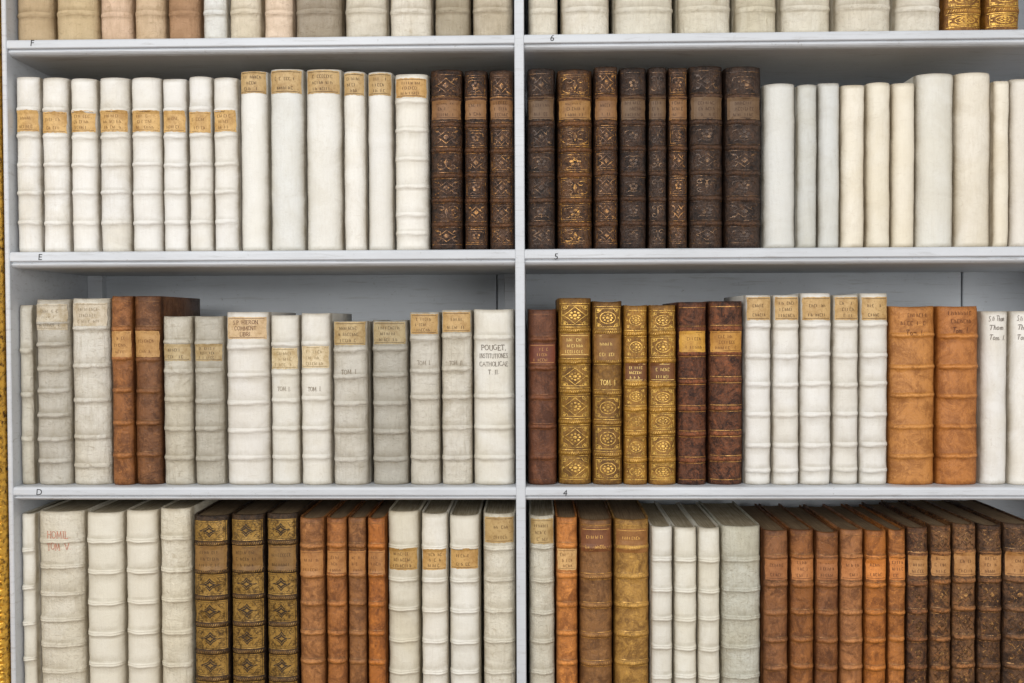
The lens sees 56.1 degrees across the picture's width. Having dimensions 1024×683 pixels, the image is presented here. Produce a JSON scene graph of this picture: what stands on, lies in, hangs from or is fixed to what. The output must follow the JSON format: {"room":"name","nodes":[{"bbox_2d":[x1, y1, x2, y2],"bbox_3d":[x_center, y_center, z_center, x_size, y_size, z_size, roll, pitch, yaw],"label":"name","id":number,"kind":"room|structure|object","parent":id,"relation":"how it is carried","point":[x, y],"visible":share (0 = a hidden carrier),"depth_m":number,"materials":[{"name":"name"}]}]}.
{"room":"library","nodes":[
{"label":"library","id":0,"kind":"room"},
{"bbox_3d":[-0.037,1.414,-0.640,6.000,0.050,4.260,0,1,1],"label":"floor","id":1,"kind":"structure","parent":0,"visible":0},
{"bbox_2d":[0,0,1023,682],"bbox_3d":[0.051,0.343,1.314,1.465,2.009,0.260,0,1,1],"label":"bookcase","id":2,"kind":"object","parent":1,"relation":"on","point":[368,285],"visible":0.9,"depth_m":1.22,"materials":[{"name":"paint"}]},
{"bbox_2d":[19,305,39,483],"bbox_3d":[-0.622,0.067,1.300,0.017,0.231,0.141,0,1,1],"label":"book","id":3,"kind":"object","parent":2,"relation":"on","point":[28,349],"visible":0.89,"depth_m":1.23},
{"bbox_2d":[16,77,44,251],"bbox_3d":[-0.615,-0.226,1.292,0.032,0.223,0.152,0,1,1],"label":"book","id":4,"kind":"object","parent":2,"relation":"on","point":[30,169],"visible":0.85,"depth_m":1.22,"materials":[{"name":"leather"}]},
{"bbox_2d":[17,0,57,39],"bbox_3d":[-0.608,-0.490,1.297,0.050,0.217,0.163,0,1,1],"label":"book","id":5,"kind":"object","parent":2,"relation":"on","point":[37,19],"visible":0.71,"depth_m":1.22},
{"bbox_2d":[22,500,64,682],"bbox_3d":[-0.621,0.360,1.320,0.018,0.280,0.175,0,1,1],"label":"book","id":6,"kind":"object","parent":2,"relation":"on","point":[31,550],"visible":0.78,"depth_m":1.24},
{"bbox_2d":[36,299,75,484],"bbox_3d":[-0.588,0.063,1.301,0.046,0.238,0.153,0,1,1],"label":"book","id":7,"kind":"object","parent":2,"relation":"on","point":[54,321],"visible":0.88,"depth_m":1.23,"materials":[{"name":"leather"}]},
{"bbox_2d":[42,77,73,251],"bbox_3d":[-0.580,-0.226,1.296,0.035,0.222,0.158,0,1,1],"label":"book","id":8,"kind":"object","parent":2,"relation":"on","point":[57,94],"visible":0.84,"depth_m":1.22,"materials":[{"name":"leather"}]},
{"bbox_2d":[39,500,111,682],"bbox_3d":[-0.581,0.358,1.322,0.061,0.283,0.178,0,1,1],"label":"book","id":9,"kind":"object","parent":2,"relation":"on","point":[64,565],"visible":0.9,"depth_m":1.24,"materials":[{"name":"leather"}]},
{"bbox_2d":[57,0,101,39],"bbox_3d":[-0.553,-0.491,1.292,0.055,0.218,0.160,0,1,1],"label":"book","id":10,"kind":"object","parent":2,"relation":"on","point":[77,19],"visible":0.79,"depth_m":1.22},
{"bbox_2d":[71,78,102,251],"bbox_3d":[-0.544,-0.225,1.293,0.035,0.220,0.156,0,1,1],"label":"book","id":11,"kind":"object","parent":2,"relation":"on","point":[85,112],"visible":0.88,"depth_m":1.22,"materials":[{"name":"leather"}]},
{"bbox_2d":[72,298,113,484],"bbox_3d":[-0.539,0.063,1.300,0.051,0.240,0.150,0,1,1],"label":"book","id":12,"kind":"object","parent":2,"relation":"on","point":[92,318],"visible":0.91,"depth_m":1.23,"materials":[{"name":"leather"}]},
{"bbox_2d":[87,500,144,682],"bbox_3d":[-0.523,0.359,1.323,0.050,0.282,0.184,0,1,1],"label":"book","id":13,"kind":"object","parent":2,"relation":"on","point":[107,522],"visible":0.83,"depth_m":1.24,"materials":[{"name":"leather"}]},
{"bbox_2d":[100,78,133,251],"bbox_3d":[-0.505,-0.226,1.300,0.040,0.221,0.168,0,1,1],"label":"book","id":14,"kind":"object","parent":2,"relation":"on","point":[116,115],"visible":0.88,"depth_m":1.22,"materials":[{"name":"leather"}]},
{"bbox_2d":[111,296,137,484],"bbox_3d":[-0.497,0.061,1.297,0.028,0.242,0.148,0,1,1],"label":"book","id":15,"kind":"object","parent":2,"relation":"on","point":[123,307],"visible":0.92,"depth_m":1.23,"materials":[{"name":"leather"}]},
{"bbox_2d":[132,77,164,250],"bbox_3d":[-0.464,-0.226,1.294,0.040,0.221,0.157,0,1,1],"label":"book","id":16,"kind":"object","parent":2,"relation":"on","point":[147,92],"visible":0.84,"depth_m":1.22,"materials":[{"name":"leather"}]},
{"bbox_2d":[126,500,173,682],"bbox_3d":[-0.474,0.357,1.320,0.043,0.285,0.186,0,1,1],"label":"book","id":17,"kind":"object","parent":2,"relation":"on","point":[144,547],"visible":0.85,"depth_m":1.23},
{"bbox_2d":[135,296,199,484],"bbox_3d":[-0.465,0.061,1.301,0.035,0.242,0.152,0,1,1],"label":"book","id":18,"kind":"object","parent":2,"relation":"on","point":[150,311],"visible":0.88,"depth_m":1.23,"materials":[{"name":"leather"}]},
{"bbox_2d":[163,79,190,250],"bbox_3d":[-0.427,-0.225,1.291,0.031,0.219,0.153,0,1,1],"label":"book","id":19,"kind":"object","parent":2,"relation":"on","point":[176,93],"visible":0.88,"depth_m":1.22,"materials":[{"name":"leather"}]},
{"bbox_2d":[163,316,196,484],"bbox_3d":[-0.426,0.074,1.298,0.039,0.216,0.152,0,1,1],"label":"book","id":20,"kind":"object","parent":2,"relation":"on","point":[179,331],"visible":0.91,"depth_m":1.23,"materials":[{"name":"leather"}]},
{"bbox_2d":[161,500,217,682],"bbox_3d":[-0.430,0.356,1.318,0.042,0.287,0.183,0,1,1],"label":"book","id":21,"kind":"object","parent":2,"relation":"on","point":[177,516],"visible":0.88,"depth_m":1.23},
{"bbox_2d":[189,76,215,250],"bbox_3d":[-0.394,-0.227,1.292,0.031,0.221,0.158,0,1,1],"label":"book","id":22,"kind":"object","parent":2,"relation":"on","point":[201,108],"visible":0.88,"depth_m":1.22,"materials":[{"name":"leather"}]},
{"bbox_2d":[194,316,228,484],"bbox_3d":[-0.386,0.074,1.296,0.039,0.216,0.151,0,1,1],"label":"book","id":23,"kind":"object","parent":2,"relation":"on","point":[211,354],"visible":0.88,"depth_m":1.23,"materials":[{"name":"leather"}]},
{"bbox_2d":[194,500,250,682],"bbox_3d":[-0.385,0.360,1.316,0.047,0.278,0.179,0,1,1],"label":"book","id":24,"kind":"object","parent":2,"relation":"on","point":[213,523],"visible":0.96,"depth_m":1.23,"materials":[{"name":"leather"}]},
{"bbox_2d":[214,77,242,250],"bbox_3d":[-0.361,-0.226,1.293,0.031,0.219,0.166,0,1,1],"label":"book","id":25,"kind":"object","parent":2,"relation":"on","point":[227,91],"visible":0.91,"depth_m":1.22,"materials":[{"name":"leather"}]},
{"bbox_2d":[241,71,272,250],"bbox_3d":[-0.326,-0.231,1.297,0.036,0.228,0.164,0,1,1],"label":"book","id":26,"kind":"object","parent":2,"relation":"on","point":[256,151],"visible":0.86,"depth_m":1.22,"materials":[{"name":"leather"}]},
{"bbox_2d":[231,500,283,682],"bbox_3d":[-0.338,0.359,1.321,0.045,0.279,0.187,0,1,1],"label":"book","id":27,"kind":"object","parent":2,"relation":"on","point":[249,541],"visible":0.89,"depth_m":1.23,"materials":[{"name":"leather"}]},
{"bbox_2d":[227,312,295,484],"bbox_3d":[-0.337,0.071,1.293,0.057,0.221,0.147,0,1,1],"label":"book","id":28,"kind":"object","parent":2,"relation":"on","point":[249,348],"visible":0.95,"depth_m":1.23,"materials":[{"name":"leather"}]},
{"bbox_2d":[271,315,302,484],"bbox_3d":[-0.289,0.073,1.297,0.037,0.217,0.153,0,1,1],"label":"book","id":29,"kind":"object","parent":2,"relation":"on","point":[286,331],"visible":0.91,"depth_m":1.23,"materials":[{"name":"leather"}]},
{"bbox_2d":[271,69,307,250],"bbox_3d":[-0.283,-0.231,1.292,0.044,0.230,0.165,0,1,1],"label":"book","id":30,"kind":"object","parent":2,"relation":"on","point":[288,86],"visible":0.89,"depth_m":1.21,"materials":[{"name":"paper"}]},
{"bbox_2d":[267,500,318,682],"bbox_3d":[-0.292,0.358,1.317,0.041,0.281,0.187,0,1,1],"label":"book","id":31,"kind":"object","parent":2,"relation":"on","point":[284,578],"visible":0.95,"depth_m":1.23,"materials":[{"name":"leather"}]},
{"bbox_2d":[296,0,345,36],"bbox_3d":[-0.244,-0.491,1.285,0.060,0.216,0.157,0,1,1],"label":"book","id":32,"kind":"object","parent":2,"relation":"on","point":[315,18],"visible":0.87,"depth_m":1.21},
{"bbox_2d":[300,500,343,682],"bbox_3d":[-0.254,0.361,1.314,0.033,0.276,0.182,0,1,1],"label":"book","id":33,"kind":"object","parent":2,"relation":"on","point":[313,523],"visible":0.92,"depth_m":1.23,"materials":[{"name":"leather"}]},
{"bbox_2d":[307,69,345,249],"bbox_3d":[-0.237,-0.231,1.289,0.046,0.229,0.159,0,1,1],"label":"book","id":34,"kind":"object","parent":2,"relation":"on","point":[325,87],"visible":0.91,"depth_m":1.21,"materials":[{"name":"paper"}]},
{"bbox_2d":[301,313,351,484],"bbox_3d":[-0.249,0.072,1.294,0.039,0.219,0.152,0,1,1],"label":"book","id":35,"kind":"object","parent":2,"relation":"on","point":[318,441],"visible":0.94,"depth_m":1.22,"materials":[{"name":"leather"}]},
{"bbox_2d":[327,500,363,682],"bbox_3d":[-0.223,0.361,1.314,0.027,0.275,0.178,0,1,1],"label":"book","id":36,"kind":"object","parent":2,"relation":"on","point":[338,606],"visible":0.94,"depth_m":1.23,"materials":[{"name":"leather"}]},
{"bbox_2d":[333,321,373,484],"bbox_3d":[-0.205,0.077,1.290,0.045,0.209,0.148,0,1,1],"label":"book","id":37,"kind":"object","parent":2,"relation":"on","point":[353,340],"visible":0.9,"depth_m":1.22,"materials":[{"name":"leather"}]},
{"bbox_2d":[344,71,368,249],"bbox_3d":[-0.197,-0.229,1.290,0.028,0.225,0.164,0,1,1],"label":"book","id":38,"kind":"object","parent":2,"relation":"on","point":[356,109],"visible":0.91,"depth_m":1.21,"materials":[{"name":"leather"}]},
{"bbox_2d":[348,500,381,682],"bbox_3d":[-0.196,0.361,1.315,0.024,0.276,0.182,0,1,1],"label":"book","id":39,"kind":"object","parent":2,"relation":"on","point":[358,519],"visible":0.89,"depth_m":1.23,"materials":[{"name":"leather"}]},
{"bbox_2d":[345,0,390,36],"bbox_3d":[-0.183,-0.487,1.288,0.054,0.208,0.168,0,1,1],"label":"book","id":40,"kind":"object","parent":2,"relation":"on","point":[364,18],"visible":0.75,"depth_m":1.21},
{"bbox_2d":[368,500,395,682],"bbox_3d":[-0.171,0.361,1.311,0.023,0.276,0.181,0,1,1],"label":"book","id":41,"kind":"object","parent":2,"relation":"on","point":[378,520],"visible":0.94,"depth_m":1.23,"materials":[{"name":"leather"}]},
{"bbox_2d":[368,72,396,249],"bbox_3d":[-0.165,-0.229,1.290,0.032,0.225,0.163,0,1,1],"label":"book","id":42,"kind":"object","parent":2,"relation":"on","point":[381,85],"visible":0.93,"depth_m":1.21,"materials":[{"name":"leather"}]},
{"bbox_2d":[372,320,410,484],"bbox_3d":[-0.154,0.076,1.292,0.046,0.210,0.152,0,1,1],"label":"book","id":43,"kind":"object","parent":2,"relation":"on","point":[391,348],"visible":0.93,"depth_m":1.22,"materials":[{"name":"leather"}]},
{"bbox_2d":[389,500,427,682],"bbox_3d":[-0.137,0.357,1.314,0.040,0.283,0.183,0,1,1],"label":"book","id":44,"kind":"object","parent":2,"relation":"on","point":[405,516],"visible":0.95,"depth_m":1.23,"materials":[{"name":"leather"}]},
{"bbox_2d":[390,0,435,35],"bbox_3d":[-0.127,-0.491,1.286,0.054,0.214,0.162,0,1,1],"label":"book","id":45,"kind":"object","parent":2,"relation":"on","point":[408,17],"visible":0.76,"depth_m":1.21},
{"bbox_2d":[395,74,431,249],"bbox_3d":[-0.125,-0.228,1.288,0.044,0.222,0.165,0,1,1],"label":"book","id":46,"kind":"object","parent":2,"relation":"on","point":[413,159],"visible":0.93,"depth_m":1.21,"materials":[{"name":"leather"}]},
{"bbox_2d":[410,312,442,484],"bbox_3d":[-0.110,0.071,1.293,0.039,0.220,0.156,0,1,1],"label":"book","id":47,"kind":"object","parent":2,"relation":"on","point":[426,431],"visible":0.91,"depth_m":1.22,"materials":[{"name":"leather"}]},
{"bbox_2d":[422,500,454,682],"bbox_3d":[-0.097,0.358,1.307,0.034,0.281,0.177,0,1,1],"label":"book","id":48,"kind":"object","parent":2,"relation":"on","point":[436,645],"visible":0.89,"depth_m":1.22,"materials":[{"name":"leather"}]},
{"bbox_2d":[431,70,464,249],"bbox_3d":[-0.081,-0.230,1.282,0.041,0.227,0.155,0,1,1],"label":"book","id":49,"kind":"object","parent":2,"relation":"on","point":[447,86],"visible":0.98,"depth_m":1.21,"materials":[{"name":"leather"}]},
{"bbox_2d":[441,310,473,484],"bbox_3d":[-0.069,0.070,1.291,0.040,0.222,0.153,0,1,1],"label":"book","id":50,"kind":"object","parent":2,"relation":"on","point":[457,335],"visible":0.94,"depth_m":1.22,"materials":[{"name":"leather"}]},
{"bbox_2d":[450,500,485,682],"bbox_3d":[-0.059,0.359,1.311,0.039,0.278,0.181,0,1,1],"label":"book","id":51,"kind":"object","parent":2,"relation":"on","point":[466,516],"visible":0.97,"depth_m":1.23,"materials":[{"name":"leather"}]},
{"bbox_2d":[464,71,489,249],"bbox_3d":[-0.044,-0.230,1.286,0.030,0.225,0.166,0,1,1],"label":"book","id":52,"kind":"object","parent":2,"relation":"on","point":[477,105],"visible":0.96,"depth_m":1.21,"materials":[{"name":"leather"}]},
{"bbox_2d":[474,309,515,484],"bbox_3d":[-0.021,0.069,1.290,0.053,0.223,0.156,0,1,1],"label":"book","id":53,"kind":"object","parent":2,"relation":"on","point":[494,330],"visible":0.95,"depth_m":1.22,"materials":[{"name":"leather"}]},
{"bbox_2d":[484,500,516,682],"bbox_3d":[-0.014,0.357,1.308,0.041,0.281,0.182,0,1,1],"label":"book","id":54,"kind":"object","parent":2,"relation":"on","point":[500,611],"visible":0.87,"depth_m":1.22,"materials":[{"name":"leather"}]},
{"bbox_2d":[489,70,514,248],"bbox_3d":[-0.011,-0.230,1.282,0.032,0.225,0.157,0,1,1],"label":"book","id":55,"kind":"object","parent":2,"relation":"on","point":[501,82],"visible":0.92,"depth_m":1.21,"materials":[{"name":"leather"}]},
{"bbox_2d":[527,68,554,248],"bbox_3d":[0.038,-0.231,1.278,0.035,0.227,0.154,0,1,1],"label":"book","id":56,"kind":"object","parent":2,"relation":"on","point":[540,82],"visible":0.98,"depth_m":1.21,"materials":[{"name":"leather"}]},
{"bbox_2d":[527,309,556,484],"bbox_3d":[0.040,0.069,1.287,0.037,0.223,0.151,0,1,1],"label":"book","id":57,"kind":"object","parent":2,"relation":"on","point":[542,413],"visible":1,"depth_m":1.22,"materials":[{"name":"leather"}]},
{"bbox_2d":[529,500,554,682],"bbox_3d":[0.040,0.359,1.312,0.033,0.278,0.186,0,1,1],"label":"book","id":58,"kind":"object","parent":2,"relation":"on","point":[541,512],"visible":0.99,"depth_m":1.22,"materials":[{"name":"leather"}]},
{"bbox_2d":[553,500,577,682],"bbox_3d":[0.072,0.360,1.302,0.027,0.276,0.173,0,1,1],"label":"book","id":59,"kind":"object","parent":2,"relation":"on","point":[565,515],"visible":0.98,"depth_m":1.22,"materials":[{"name":"leather"}]},
{"bbox_2d":[555,298,590,484],"bbox_3d":[0.082,0.062,1.291,0.042,0.237,0.156,0,1,1],"label":"book","id":60,"kind":"object","parent":2,"relation":"on","point":[573,315],"visible":0.99,"depth_m":1.22,"materials":[{"name":"leather"}]},
{"bbox_2d":[555,69,591,248],"bbox_3d":[0.081,-0.230,1.286,0.045,0.225,0.169,0,1,1],"label":"book","id":61,"kind":"object","parent":2,"relation":"on","point":[573,88],"visible":0.97,"depth_m":1.21,"materials":[{"name":"leather"}]},
{"bbox_2d":[558,0,608,33],"bbox_3d":[0.094,-0.489,1.284,0.061,0.210,0.166,0,1,1],"label":"book","id":62,"kind":"object","parent":2,"relation":"on","point":[574,16],"visible":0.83,"depth_m":1.21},
{"bbox_2d":[574,500,611,682],"bbox_3d":[0.109,0.361,1.309,0.042,0.274,0.188,0,1,1],"label":"book","id":63,"kind":"object","parent":2,"relation":"on","point":[594,519],"visible":0.96,"depth_m":1.22,"materials":[{"name":"leather"}]},
{"bbox_2d":[592,67,617,248],"bbox_3d":[0.120,-0.232,1.277,0.030,0.228,0.156,0,1,1],"label":"book","id":64,"kind":"object","parent":2,"relation":"on","point":[604,79],"visible":0.94,"depth_m":1.20,"materials":[{"name":"leather"}]},
{"bbox_2d":[591,301,621,484],"bbox_3d":[0.123,0.064,1.283,0.038,0.233,0.145,0,1,1],"label":"book","id":65,"kind":"object","parent":2,"relation":"on","point":[606,325],"visible":0.94,"depth_m":1.22,"materials":[{"name":"leather"}]},
{"bbox_2d":[605,500,648,682],"bbox_3d":[0.155,0.361,1.304,0.045,0.273,0.178,0,1,1],"label":"book","id":66,"kind":"object","parent":2,"relation":"on","point":[630,626],"visible":0.95,"depth_m":1.22,"materials":[{"name":"leather"}]},
{"bbox_2d":[617,68,645,248],"bbox_3d":[0.154,-0.231,1.278,0.034,0.226,0.160,0,1,1],"label":"book","id":67,"kind":"object","parent":2,"relation":"on","point":[631,82],"visible":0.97,"depth_m":1.20,"materials":[{"name":"leather"}]},
{"bbox_2d":[621,305,646,484],"bbox_3d":[0.158,0.066,1.286,0.030,0.228,0.153,0,1,1],"label":"book","id":68,"kind":"object","parent":2,"relation":"on","point":[633,318],"visible":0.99,"depth_m":1.21,"materials":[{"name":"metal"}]},
{"bbox_2d":[609,0,672,33],"bbox_3d":[0.167,-0.488,1.278,0.075,0.208,0.158,0,1,1],"label":"book","id":69,"kind":"object","parent":2,"relation":"on","point":[625,16],"visible":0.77,"depth_m":1.21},
{"bbox_2d":[645,67,665,248],"bbox_3d":[0.184,-0.231,1.277,0.023,0.227,0.154,0,1,1],"label":"book","id":70,"kind":"object","parent":2,"relation":"on","point":[655,113],"visible":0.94,"depth_m":1.20,"materials":[{"name":"leather"}]},
{"bbox_2d":[640,501,671,682],"bbox_3d":[0.192,0.365,1.302,0.027,0.265,0.180,0,1,1],"label":"book","id":71,"kind":"object","parent":2,"relation":"on","point":[659,526],"visible":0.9,"depth_m":1.22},
{"bbox_2d":[646,305,675,484],"bbox_3d":[0.192,0.066,1.280,0.035,0.228,0.145,0,1,1],"label":"book","id":72,"kind":"object","parent":2,"relation":"on","point":[660,319],"visible":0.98,"depth_m":1.21,"materials":[{"name":"leather"}]},
{"bbox_2d":[666,68,686,247],"bbox_3d":[0.210,-0.231,1.280,0.024,0.227,0.163,0,1,1],"label":"book","id":73,"kind":"object","parent":2,"relation":"on","point":[676,78],"visible":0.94,"depth_m":1.20,"materials":[{"name":"leather"}]},
{"bbox_2d":[657,502,696,682],"bbox_3d":[0.223,0.366,1.302,0.029,0.263,0.176,0,1,1],"label":"book","id":74,"kind":"object","parent":2,"relation":"on","point":[684,557],"visible":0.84,"depth_m":1.22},
{"bbox_2d":[662,302,705,484],"bbox_3d":[0.230,0.064,1.283,0.037,0.231,0.150,0,1,1],"label":"book","id":75,"kind":"object","parent":2,"relation":"on","point":[690,317],"visible":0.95,"depth_m":1.21,"materials":[{"name":"leather"}]},
{"bbox_2d":[678,502,719,682],"bbox_3d":[0.252,0.365,1.299,0.028,0.264,0.177,0,1,1],"label":"book","id":76,"kind":"object","parent":2,"relation":"on","point":[707,529],"visible":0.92,"depth_m":1.22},
{"bbox_2d":[672,0,729,32],"bbox_3d":[0.243,-0.485,1.280,0.067,0.200,0.168,0,1,1],"label":"book","id":77,"kind":"object","parent":2,"relation":"on","point":[688,16],"visible":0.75,"depth_m":1.20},
{"bbox_2d":[687,66,722,247],"bbox_3d":[0.246,-0.233,1.278,0.043,0.229,0.156,0,1,1],"label":"book","id":78,"kind":"object","parent":2,"relation":"on","point":[704,83],"visible":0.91,"depth_m":1.20,"materials":[{"name":"leather"}]},
{"bbox_2d":[705,301,742,484],"bbox_3d":[0.272,0.064,1.286,0.044,0.232,0.157,0,1,1],"label":"book","id":79,"kind":"object","parent":2,"relation":"on","point":[723,335],"visible":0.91,"depth_m":1.21,"materials":[{"name":"leather"}]},
{"bbox_2d":[698,501,759,682],"bbox_3d":[0.293,0.365,1.302,0.050,0.265,0.179,0,1,1],"label":"book","id":80,"kind":"object","parent":2,"relation":"on","point":[739,538],"visible":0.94,"depth_m":1.22,"materials":[{"name":"leather"}]},
{"bbox_2d":[722,66,760,247],"bbox_3d":[0.292,-0.232,1.275,0.046,0.227,0.159,0,1,1],"label":"book","id":81,"kind":"object","parent":2,"relation":"on","point":[741,147],"visible":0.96,"depth_m":1.20,"materials":[{"name":"leather"}]},
{"bbox_2d":[724,295,770,484],"bbox_3d":[0.313,0.060,1.278,0.033,0.240,0.143,0,1,1],"label":"book","id":82,"kind":"object","parent":2,"relation":"on","point":[756,309],"visible":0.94,"depth_m":1.21,"materials":[{"name":"leather"}]},
{"bbox_2d":[740,504,787,682],"bbox_3d":[0.337,0.367,1.303,0.032,0.260,0.186,0,1,1],"label":"book","id":83,"kind":"object","parent":2,"relation":"on","point":[773,666],"visible":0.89,"depth_m":1.22,"materials":[{"name":"leather"}]},
{"bbox_2d":[760,83,794,247],"bbox_3d":[0.338,-0.221,1.276,0.040,0.206,0.155,0,1,1],"label":"book","id":84,"kind":"object","parent":2,"relation":"on","point":[777,117],"visible":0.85,"depth_m":1.20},
{"bbox_2d":[770,295,798,484],"bbox_3d":[0.347,0.060,1.277,0.033,0.239,0.147,0,1,1],"label":"book","id":85,"kind":"object","parent":2,"relation":"on","point":[784,357],"visible":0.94,"depth_m":1.21,"materials":[{"name":"leather"}]},
{"bbox_2d":[758,503,813,682],"bbox_3d":[0.370,0.366,1.301,0.031,0.261,0.180,0,1,1],"label":"book","id":86,"kind":"object","parent":2,"relation":"on","point":[800,585],"visible":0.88,"depth_m":1.22,"materials":[{"name":"leather"}]},
{"bbox_2d":[775,0,829,31],"bbox_3d":[0.369,-0.484,1.272,0.063,0.199,0.157,0,1,1],"label":"book","id":87,"kind":"object","parent":2,"relation":"on","point":[790,15],"visible":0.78,"depth_m":1.20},
{"bbox_2d":[794,84,816,247],"bbox_3d":[0.371,-0.220,1.271,0.025,0.203,0.153,0,1,1],"label":"book","id":88,"kind":"object","parent":2,"relation":"on","point":[805,144],"visible":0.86,"depth_m":1.20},
{"bbox_2d":[788,293,830,484],"bbox_3d":[0.385,0.058,1.282,0.039,0.242,0.158,0,1,1],"label":"book","id":89,"kind":"object","parent":2,"relation":"on","point":[814,329],"visible":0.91,"depth_m":1.21,"materials":[{"name":"leather"}]},
{"bbox_2d":[785,505,837,682],"bbox_3d":[0.401,0.367,1.300,0.030,0.258,0.182,0,1,1],"label":"book","id":90,"kind":"object","parent":2,"relation":"on","point":[825,536],"visible":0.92,"depth_m":1.21,"materials":[{"name":"leather"}]},
{"bbox_2d":[816,83,838,247],"bbox_3d":[0.399,-0.222,1.276,0.027,0.206,0.159,0,1,1],"label":"book","id":91,"kind":"object","parent":2,"relation":"on","point":[827,94],"visible":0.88,"depth_m":1.20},
{"bbox_2d":[803,504,862,682],"bbox_3d":[0.432,0.366,1.296,0.030,0.261,0.175,0,1,1],"label":"book","id":92,"kind":"object","parent":2,"relation":"on","point":[849,624],"visible":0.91,"depth_m":1.21,"materials":[{"name":"leather"}]},
{"bbox_2d":[829,295,857,483],"bbox_3d":[0.423,0.060,1.282,0.033,0.239,0.155,0,1,1],"label":"book","id":93,"kind":"object","parent":2,"relation":"on","point":[843,308],"visible":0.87,"depth_m":1.21,"materials":[{"name":"leather"}]},
{"bbox_2d":[838,85,863,246],"bbox_3d":[0.428,-0.220,1.273,0.030,0.203,0.157,0,1,1],"label":"book","id":94,"kind":"object","parent":2,"relation":"on","point":[851,97],"visible":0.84,"depth_m":1.20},
{"bbox_2d":[824,504,885,682],"bbox_3d":[0.463,0.367,1.302,0.028,0.260,0.184,0,1,1],"label":"book","id":95,"kind":"object","parent":2,"relation":"on","point":[874,535],"visible":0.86,"depth_m":1.21,"materials":[{"name":"leather"}]},
{"bbox_2d":[829,0,889,31],"bbox_3d":[0.442,-0.486,1.270,0.070,0.201,0.155,0,1,1],"label":"book","id":96,"kind":"object","parent":2,"relation":"on","point":[844,15],"visible":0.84,"depth_m":1.20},
{"bbox_2d":[845,293,887,484],"bbox_3d":[0.458,0.058,1.280,0.036,0.242,0.155,0,1,1],"label":"book","id":97,"kind":"object","parent":2,"relation":"on","point":[872,307],"visible":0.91,"depth_m":1.21,"materials":[{"name":"leather"}]},
{"bbox_2d":[845,504,905,682],"bbox_3d":[0.489,0.366,1.297,0.022,0.261,0.175,0,1,1],"label":"book","id":98,"kind":"object","parent":2,"relation":"on","point":[895,534],"visible":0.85,"depth_m":1.21,"materials":[{"name":"leather"}]},
{"bbox_2d":[863,82,889,246],"bbox_3d":[0.460,-0.222,1.273,0.030,0.205,0.157,0,1,1],"label":"book","id":99,"kind":"object","parent":2,"relation":"on","point":[876,122],"visible":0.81,"depth_m":1.20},
{"bbox_2d":[861,502,927,682],"bbox_3d":[0.515,0.364,1.296,0.027,0.264,0.177,0,1,1],"label":"book","id":100,"kind":"object","parent":2,"relation":"on","point":[916,553],"visible":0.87,"depth_m":1.21,"materials":[{"name":"leather"}]},
{"bbox_2d":[889,83,913,246],"bbox_3d":[0.491,-0.222,1.275,0.029,0.205,0.161,0,1,1],"label":"book","id":101,"kind":"object","parent":2,"relation":"on","point":[901,103],"visible":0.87,"depth_m":1.20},
{"bbox_2d":[886,306,934,484],"bbox_3d":[0.506,0.067,1.274,0.058,0.225,0.149,0,1,1],"label":"book","id":102,"kind":"object","parent":2,"relation":"on","point":[910,330],"visible":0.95,"depth_m":1.21,"materials":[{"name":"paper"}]},
{"bbox_2d":[881,500,950,682],"bbox_3d":[0.542,0.363,1.294,0.027,0.267,0.179,0,1,1],"label":"book","id":103,"kind":"object","parent":2,"relation":"on","point":[938,531],"visible":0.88,"depth_m":1.21,"materials":[{"name":"leather"}]},
{"bbox_2d":[904,73,952,246],"bbox_3d":[0.532,-0.227,1.275,0.048,0.216,0.161,0,1,1],"label":"book","id":104,"kind":"object","parent":2,"relation":"on","point":[933,92],"visible":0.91,"depth_m":1.20,"materials":[{"name":"leather"}]},
{"bbox_2d":[901,500,975,682],"bbox_3d":[0.573,0.362,1.295,0.030,0.269,0.179,0,1,1],"label":"book","id":105,"kind":"object","parent":2,"relation":"on","point":[962,533],"visible":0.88,"depth_m":1.21,"materials":[{"name":"leather"}]},
{"bbox_2d":[933,306,977,484],"bbox_3d":[0.563,0.067,1.273,0.052,0.225,0.146,0,1,1],"label":"book","id":106,"kind":"object","parent":2,"relation":"on","point":[955,328],"visible":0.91,"depth_m":1.21,"materials":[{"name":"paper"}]},
{"bbox_2d":[927,500,1001,682],"bbox_3d":[0.606,0.362,1.299,0.031,0.267,0.184,0,1,1],"label":"book","id":107,"kind":"object","parent":2,"relation":"on","point":[987,586],"visible":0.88,"depth_m":1.21,"materials":[{"name":"leather"}]},
{"bbox_2d":[951,72,989,246],"bbox_3d":[0.578,-0.227,1.269,0.044,0.216,0.156,0,1,1],"label":"book","id":108,"kind":"object","parent":2,"relation":"on","point":[970,98],"visible":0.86,"depth_m":1.19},
{"bbox_2d":[948,500,1023,682],"bbox_3d":[0.641,0.361,1.295,0.037,0.269,0.181,0,1,1],"label":"book","id":109,"kind":"object","parent":2,"relation":"on","point":[1012,526],"visible":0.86,"depth_m":1.21,"materials":[{"name":"leather"}]},
{"bbox_2d":[976,311,1006,484],"bbox_3d":[0.610,0.069,1.276,0.034,0.218,0.146,0,1,1],"label":"book","id":110,"kind":"object","parent":2,"relation":"on","point":[991,325],"visible":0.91,"depth_m":1.21,"materials":[{"name":"leather"}]},
{"bbox_2d":[988,81,1008,246],"bbox_3d":[0.611,-0.222,1.269,0.020,0.206,0.158,0,1,1],"label":"book","id":111,"kind":"object","parent":2,"relation":"on","point":[999,90],"visible":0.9,"depth_m":1.19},
{"bbox_2d":[1005,311,1023,484],"bbox_3d":[0.642,0.070,1.272,0.031,0.218,0.147,0,1,1],"label":"book","id":112,"kind":"object","parent":2,"relation":"on","point":[1014,468],"visible":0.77,"depth_m":1.20,"materials":[{"name":"leather"}]},
{"bbox_2d":[1007,79,1023,246],"bbox_3d":[0.637,-0.224,1.271,0.028,0.209,0.159,0,1,1],"label":"book","id":113,"kind":"object","parent":2,"relation":"on","point":[1016,86],"visible":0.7,"depth_m":1.20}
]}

